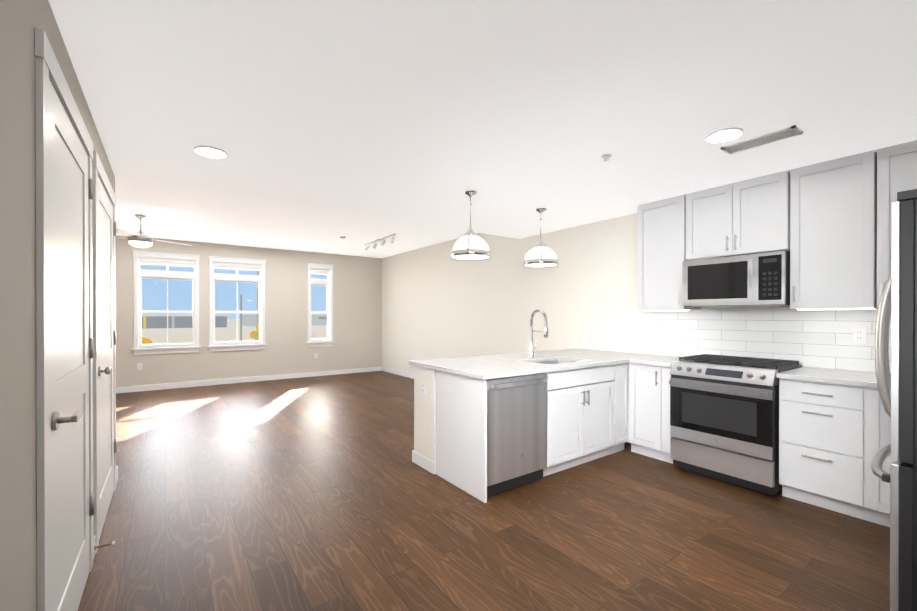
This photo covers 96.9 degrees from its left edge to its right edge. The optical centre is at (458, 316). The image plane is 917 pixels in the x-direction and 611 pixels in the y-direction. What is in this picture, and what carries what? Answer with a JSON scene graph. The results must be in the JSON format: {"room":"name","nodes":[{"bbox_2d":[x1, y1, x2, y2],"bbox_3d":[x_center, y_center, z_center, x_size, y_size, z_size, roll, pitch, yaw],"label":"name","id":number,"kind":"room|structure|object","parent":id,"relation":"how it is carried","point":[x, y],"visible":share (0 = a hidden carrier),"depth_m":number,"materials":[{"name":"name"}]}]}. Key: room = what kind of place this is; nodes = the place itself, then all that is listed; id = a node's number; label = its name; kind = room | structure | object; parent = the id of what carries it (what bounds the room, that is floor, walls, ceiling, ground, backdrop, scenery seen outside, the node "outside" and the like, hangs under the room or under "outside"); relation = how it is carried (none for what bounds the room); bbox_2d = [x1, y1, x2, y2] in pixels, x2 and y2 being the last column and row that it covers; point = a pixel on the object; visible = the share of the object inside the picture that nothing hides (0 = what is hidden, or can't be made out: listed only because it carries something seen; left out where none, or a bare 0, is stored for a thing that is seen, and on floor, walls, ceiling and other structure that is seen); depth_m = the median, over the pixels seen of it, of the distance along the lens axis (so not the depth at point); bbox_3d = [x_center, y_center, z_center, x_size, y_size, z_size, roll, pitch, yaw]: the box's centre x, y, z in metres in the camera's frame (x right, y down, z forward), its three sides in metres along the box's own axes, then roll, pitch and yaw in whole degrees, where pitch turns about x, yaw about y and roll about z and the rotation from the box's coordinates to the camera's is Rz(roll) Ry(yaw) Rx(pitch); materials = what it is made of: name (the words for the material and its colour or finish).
{"room":"kitchen","nodes":[
{"label":"kitchen","id":0,"kind":"room"},
{"bbox_2d":[0,0,115,610],"bbox_3d":[-0.640,0.105,0.198,0.120,2.470,7.650,0,0,-36],"label":"wall","id":1,"kind":"structure","parent":0,"point":[20,20],"depth_m":1.17,"materials":[{"name":"beige paint"}]},
{"bbox_2d":[35,27,93,610],"bbox_3d":[-1.640,0.203,1.764,0.076,2.265,1.072,0,0,-36],"label":"hall door","id":2,"kind":"structure","parent":1,"relation":"in","point":[64,321],"depth_m":1.60,"materials":[{"name":"white wood"}]},
{"bbox_2d":[92,150,116,552],"bbox_3d":[-2.337,0.200,2.729,0.068,2.265,1.072,0,0,-36],"label":"hall door","id":3,"kind":"structure","parent":1,"relation":"in","point":[104,346],"depth_m":2.62,"materials":[{"name":"white wood"}]},
{"bbox_2d":[94,541,114,549],"bbox_3d":[-1.970,1.274,2.263,0.089,0.021,0.022,0,0,-36],"label":"spring door stop","id":4,"kind":"object","parent":1,"relation":"attached to","point":[103,545],"visible":1,"depth_m":2.26,"materials":[{"name":"silver metal"}]},
{"bbox_2d":[93,466,117,559],"bbox_3d":[-0.643,1.290,0.322,0.014,0.100,7.450,0,0,-36],"label":"baseboard","id":5,"kind":"structure","parent":1,"relation":"attached to","point":[94,543],"depth_m":2.29,"materials":[{"name":"white wood"}]},
{"bbox_2d":[116,238,381,387],"bbox_3d":[-5.009,-0.043,7.702,7.620,2.720,0.200,0,0,-36],"label":"wall","id":6,"kind":"structure","parent":0,"point":[357,309],"depth_m":8.46,"materials":[{"name":"beige paint"}]},
{"bbox_2d":[137,363,141,369],"bbox_3d":[-5.606,0.879,7.148,0.070,0.115,0.009,0,0,-36],"label":"electrical outlet","id":7,"kind":"object","parent":6,"relation":"attached to","point":[139,366],"visible":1,"depth_m":7.14,"materials":[{"name":"white plastic"}]},
{"bbox_2d":[132,250,200,354],"bbox_3d":[-5.307,-0.239,7.414,1.016,1.825,0.180,0,0,-36],"label":"window","id":8,"kind":"structure","parent":6,"relation":"in","point":[166,260],"depth_m":7.38,"materials":[{"name":"white wood"}]},
{"bbox_2d":[208,256,266,351],"bbox_3d":[-4.385,-0.241,8.075,1.026,1.825,0.180,0,0,-36],"label":"window","id":9,"kind":"structure","parent":6,"relation":"in","point":[225,263],"depth_m":8.06,"materials":[{"name":"white wood"}]},
{"bbox_2d":[116,366,381,392],"bbox_3d":[-4.865,1.268,7.678,7.420,0.100,0.014,0,0,-36],"label":"baseboard","id":10,"kind":"structure","parent":6,"relation":"attached to","point":[214,382],"depth_m":8.03,"materials":[{"name":"white wood"}]},
{"bbox_2d":[307,263,334,346],"bbox_3d":[-3.076,-0.244,9.013,0.596,1.825,0.180,0,0,-36],"label":"window","id":11,"kind":"structure","parent":6,"relation":"in","point":[322,269],"depth_m":9.04,"materials":[{"name":"white wood"}]},
{"bbox_2d":[115,178,477,257],"bbox_3d":[-3.553,-1.472,5.838,7.820,0.150,4.920,0,0,-36],"label":"ceiling","id":12,"kind":"structure","parent":0,"point":[200,216],"depth_m":6.18,"materials":[{"name":"white paint"}]},
{"bbox_2d":[116,214,191,247],"bbox_3d":[-4.404,-1.171,5.584,1.260,0.450,1.270,0,0,-36],"label":"ceiling fan","id":13,"kind":"object","parent":12,"relation":"hanging from","point":[140,238],"visible":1,"depth_m":5.50,"materials":[{"name":"silver metal"}]},
{"bbox_2d":[364,233,396,250],"bbox_3d":[-1.429,-1.323,7.367,0.127,0.156,1.310,0,0,-36],"label":"track light","id":14,"kind":"object","parent":12,"relation":"attached to","point":[382,243],"visible":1,"depth_m":7.22,"materials":[{"name":"white metal"}]},
{"bbox_2d":[414,370,435,473],"bbox_3d":[0.669,0.885,4.270,2.388,0.885,0.360,0,0,-36],"label":"wall","id":15,"kind":"structure","parent":0,"point":[423,425],"depth_m":3.57,"materials":[{"name":"white paint"}]},
{"bbox_2d":[412,450,432,473],"bbox_3d":[0.649,1.278,4.271,2.384,0.100,0.364,0,0,-36],"label":"baseboard","id":16,"kind":"structure","parent":15,"relation":"attached to","point":[424,462],"depth_m":3.57,"materials":[{"name":"white wood"}]},
{"bbox_2d":[422,381,425,394],"bbox_3d":[-0.305,0.630,3.571,0.009,0.115,0.070,0,0,-36],"label":"outlet","id":17,"kind":"object","parent":15,"relation":"attached to","point":[423,388],"visible":1,"depth_m":3.57,"materials":[{"name":"white plastic"}]},
{"bbox_2d":[413,365,434,473],"bbox_3d":[0.662,0.885,4.269,2.400,0.885,0.372,0,0,-36],"label":"trim","id":18,"kind":"structure","parent":15,"relation":"attached to","point":[424,371],"depth_m":3.43,"materials":[{"name":"white wood"}]},
{"bbox_2d":[48,0,916,238],"bbox_3d":[0.108,-1.331,0.730,7.820,0.400,7.650,0,0,-36],"label":"ceiling","id":19,"kind":"structure","parent":0,"point":[514,114],"depth_m":2.09,"materials":[{"name":"white paint"}]},
{"bbox_2d":[194,145,226,157],"bbox_3d":[-1.705,-1.130,2.796,0.196,0.014,0.196,0,0,-36],"label":"recessed light","id":20,"kind":"object","parent":19,"relation":"in","point":[210,151],"visible":0.98,"depth_m":2.77,"materials":[{"name":"white plastic"}]},
{"bbox_2d":[451,190,490,260],"bbox_3d":[0.112,-0.839,3.730,0.364,0.602,0.364,0,0,-36],"label":"pendant light","id":21,"kind":"object","parent":19,"relation":"hanging from","point":[470,245],"visible":1,"depth_m":3.63,"materials":[{"name":"white glass"}]},
{"bbox_2d":[523,208,558,267],"bbox_3d":[0.877,-0.841,4.327,0.364,0.602,0.364,0,0,-36],"label":"pendant light","id":22,"kind":"object","parent":19,"relation":"hanging from","point":[540,254],"visible":1,"depth_m":4.22,"materials":[{"name":"white glass"}]},
{"bbox_2d":[601,154,611,160],"bbox_3d":[1.046,-1.119,2.873,0.070,0.036,0.070,0,0,-36],"label":"sprinkler","id":23,"kind":"object","parent":19,"relation":"attached to","point":[605,156],"visible":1,"depth_m":2.86,"materials":[{"name":"white metal"}]},
{"bbox_2d":[706,127,742,142],"bbox_3d":[1.657,-1.129,2.535,0.196,0.014,0.196,0,0,-36],"label":"recessed light","id":24,"kind":"object","parent":19,"relation":"in","point":[724,134],"visible":1,"depth_m":2.52,"materials":[{"name":"white plastic"}]},
{"bbox_2d":[721,125,802,153],"bbox_3d":[1.942,-1.131,2.617,0.150,0.012,0.400,0,0,-36],"label":"ceiling vent","id":25,"kind":"object","parent":19,"relation":"in","point":[780,134],"visible":0.98,"depth_m":2.59,"materials":[{"name":"white metal"}]},
{"bbox_2d":[78,371,889,610],"bbox_3d":[-1.325,1.393,2.738,7.820,0.120,12.570,0,0,-36],"label":"floor","id":26,"kind":"structure","parent":0,"point":[320,493],"depth_m":2.55,"materials":[{"name":"brown wood"}]},
{"bbox_2d":[487,373,547,496],"bbox_3d":[0.296,0.884,3.315,0.618,0.869,0.638,0,0,-36],"label":"dishwasher","id":27,"kind":"object","parent":26,"relation":"on","point":[516,431],"visible":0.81,"depth_m":3.07,"materials":[{"name":"silver metal"}]},
{"bbox_2d":[553,361,624,456],"bbox_3d":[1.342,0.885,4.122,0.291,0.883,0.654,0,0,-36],"label":"base cabinet","id":28,"kind":"object","parent":26,"relation":"on","point":[589,400],"depth_m":3.60,"materials":[{"name":"white wood"}]},
{"bbox_2d":[409,349,660,380],"bbox_3d":[0.843,0.425,3.999,2.416,0.033,1.100,0,0,-36],"label":"countertop","id":29,"kind":"structure","parent":28,"relation":"on","point":[511,364],"depth_m":3.69,"materials":[{"name":"white stone"}]},
{"bbox_2d":[525,309,548,356],"bbox_3d":[0.800,0.169,3.982,0.110,0.478,0.247,0,0,-36],"label":"faucet","id":30,"kind":"object","parent":29,"relation":"on","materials":[{"name":"silver metal"}]},
{"bbox_2d":[625,361,672,463],"bbox_3d":[1.989,0.885,3.930,0.634,0.883,0.450,0,0,-36],"label":"base cabinet","id":31,"kind":"object","parent":26,"relation":"on","point":[647,387],"depth_m":3.78,"materials":[{"name":"white wood"}]},
{"bbox_2d":[629,357,683,364],"bbox_3d":[2.004,0.425,3.906,0.637,0.033,0.403,0,0,-36],"label":"countertop","id":32,"kind":"structure","parent":31,"relation":"on","point":[648,360],"depth_m":3.85,"materials":[{"name":"white stone"}]},
{"bbox_2d":[669,354,801,495],"bbox_3d":[2.300,0.846,3.408,0.721,0.969,0.738,0,0,-36],"label":"range","id":33,"kind":"object","parent":26,"relation":"on","point":[724,418],"visible":0.98,"depth_m":3.19,"materials":[{"name":"silver metal"}]},
{"bbox_2d":[776,377,860,518],"bbox_3d":[2.725,0.888,2.928,0.606,0.883,0.517,0,0,-36],"label":"base cabinet","id":34,"kind":"object","parent":26,"relation":"on","point":[834,432],"depth_m":2.77,"materials":[{"name":"white wood"}]},
{"bbox_2d":[777,367,890,388],"bbox_3d":[2.835,0.429,2.746,0.637,0.033,0.943,0,0,-36],"label":"countertop","id":35,"kind":"structure","parent":34,"relation":"on","point":[826,376],"depth_m":2.83,"materials":[{"name":"white stone"}]},
{"bbox_2d":[861,389,892,526],"bbox_3d":[2.980,0.889,2.572,0.606,0.883,0.488,0,0,-36],"label":"base cabinet","id":36,"kind":"object","parent":26,"relation":"on","point":[875,422],"depth_m":2.57,"materials":[{"name":"white wood"}]},
{"bbox_2d":[871,189,916,610],"bbox_3d":[2.337,0.418,1.591,0.910,1.835,0.985,0,0,-36],"label":"fridge","id":37,"kind":"object","parent":26,"relation":"on","point":[898,387],"visible":1,"depth_m":1.61,"materials":[{"name":"silver metal"}]},
{"bbox_2d":[382,213,877,373],"bbox_3d":[1.772,-0.034,4.953,0.200,2.720,12.570,0,0,-36],"label":"wall","id":38,"kind":"structure","parent":0,"point":[438,302],"depth_m":6.05,"materials":[{"name":"white paint"}]},
{"bbox_2d":[382,367,413,378],"bbox_3d":[-0.181,1.268,7.498,0.014,0.100,5.736,0,0,-36],"label":"baseboard","id":39,"kind":"structure","parent":38,"relation":"attached to","point":[400,373],"depth_m":9.11,"materials":[{"name":"white wood"}]},
{"bbox_2d":[637,192,699,310],"bbox_3d":[2.110,-0.600,4.021,0.325,1.079,0.536,0,0,-36],"label":"upper cabinet","id":40,"kind":"object","parent":38,"relation":"attached to","point":[664,226],"depth_m":3.93,"materials":[{"name":"white wood"}]},
{"bbox_2d":[693,170,788,259],"bbox_3d":[2.454,-0.829,3.541,0.325,0.618,0.761,0,0,-36],"label":"upper cabinet","id":41,"kind":"object","parent":38,"relation":"attached to","point":[749,216],"depth_m":3.39,"materials":[{"name":"white wood"}]},
{"bbox_2d":[682,250,789,307],"bbox_3d":[2.409,-0.296,3.510,0.436,0.424,0.761,0,0,-36],"label":"over-the-range microwave","id":42,"kind":"object","parent":41,"relation":"attached to","point":[756,280],"visible":0.96,"depth_m":3.36,"materials":[{"name":"silver metal"}]},
{"bbox_2d":[651,309,890,373],"bbox_3d":[2.776,0.176,3.373,0.008,0.468,2.430,0,0,-36],"label":"tile backsplash","id":43,"kind":"structure","parent":38,"relation":"attached to","point":[816,338],"depth_m":3.47,"materials":[{"name":"white tile"}]},
{"bbox_2d":[853,328,865,342],"bbox_3d":[3.002,0.142,3.042,0.009,0.115,0.070,0,0,-36],"label":"outlet","id":44,"kind":"object","parent":43,"relation":"attached to","point":[859,335],"visible":1,"depth_m":3.04,"materials":[{"name":"white plastic"}]},
{"bbox_2d":[789,154,856,309],"bbox_3d":[2.816,-0.597,3.037,0.325,1.079,0.600,0,0,-36],"label":"upper cabinet","id":45,"kind":"object","parent":38,"relation":"attached to","point":[827,224],"depth_m":2.97,"materials":[{"name":"white wood"}]},
{"bbox_2d":[857,140,916,308],"bbox_3d":[3.076,-0.596,2.674,0.325,1.079,0.549,0,0,-36],"label":"upper cabinet","id":46,"kind":"object","parent":38,"relation":"attached to","point":[882,173],"depth_m":2.74,"materials":[{"name":"white wood"}]},
{"label":"outside","id":47,"kind":"structure","parent":0,"visible":0},
{"bbox_2d":[141,319,326,343],"bbox_3d":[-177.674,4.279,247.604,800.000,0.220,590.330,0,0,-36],"label":"ground","id":48,"kind":"structure","parent":47,"point":[174,335],"depth_m":109.66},
{"bbox_2d":[141,337,152,343],"bbox_3d":[-8.638,2.737,10.960,2.102,4.340,2.278,0,0,-36],"label":"tree","id":49,"kind":"object","parent":48,"relation":"on","point":[146,341],"depth_m":11.14,"materials":[{"name":"orange plant"}]},
{"bbox_2d":[141,313,326,328],"bbox_3d":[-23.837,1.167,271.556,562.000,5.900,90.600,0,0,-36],"label":"building","id":50,"kind":"structure","parent":48,"relation":"on","point":[150,320],"depth_m":157.72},
{"bbox_2d":[241,323,258,340],"bbox_3d":[-6.691,2.538,14.026,2.097,4.721,2.012,0,0,-36],"label":"tree","id":51,"kind":"object","parent":48,"relation":"on","point":[255,335],"depth_m":14.09,"materials":[{"name":"orange plant"}]},
{"bbox_2d":[240,271,259,339],"bbox_3d":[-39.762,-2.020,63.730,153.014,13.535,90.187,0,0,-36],"label":"utility pole","id":52,"kind":"object","parent":48,"relation":"on","point":[258,272],"depth_m":38.02,"materials":[{"name":"grey"}]}
]}

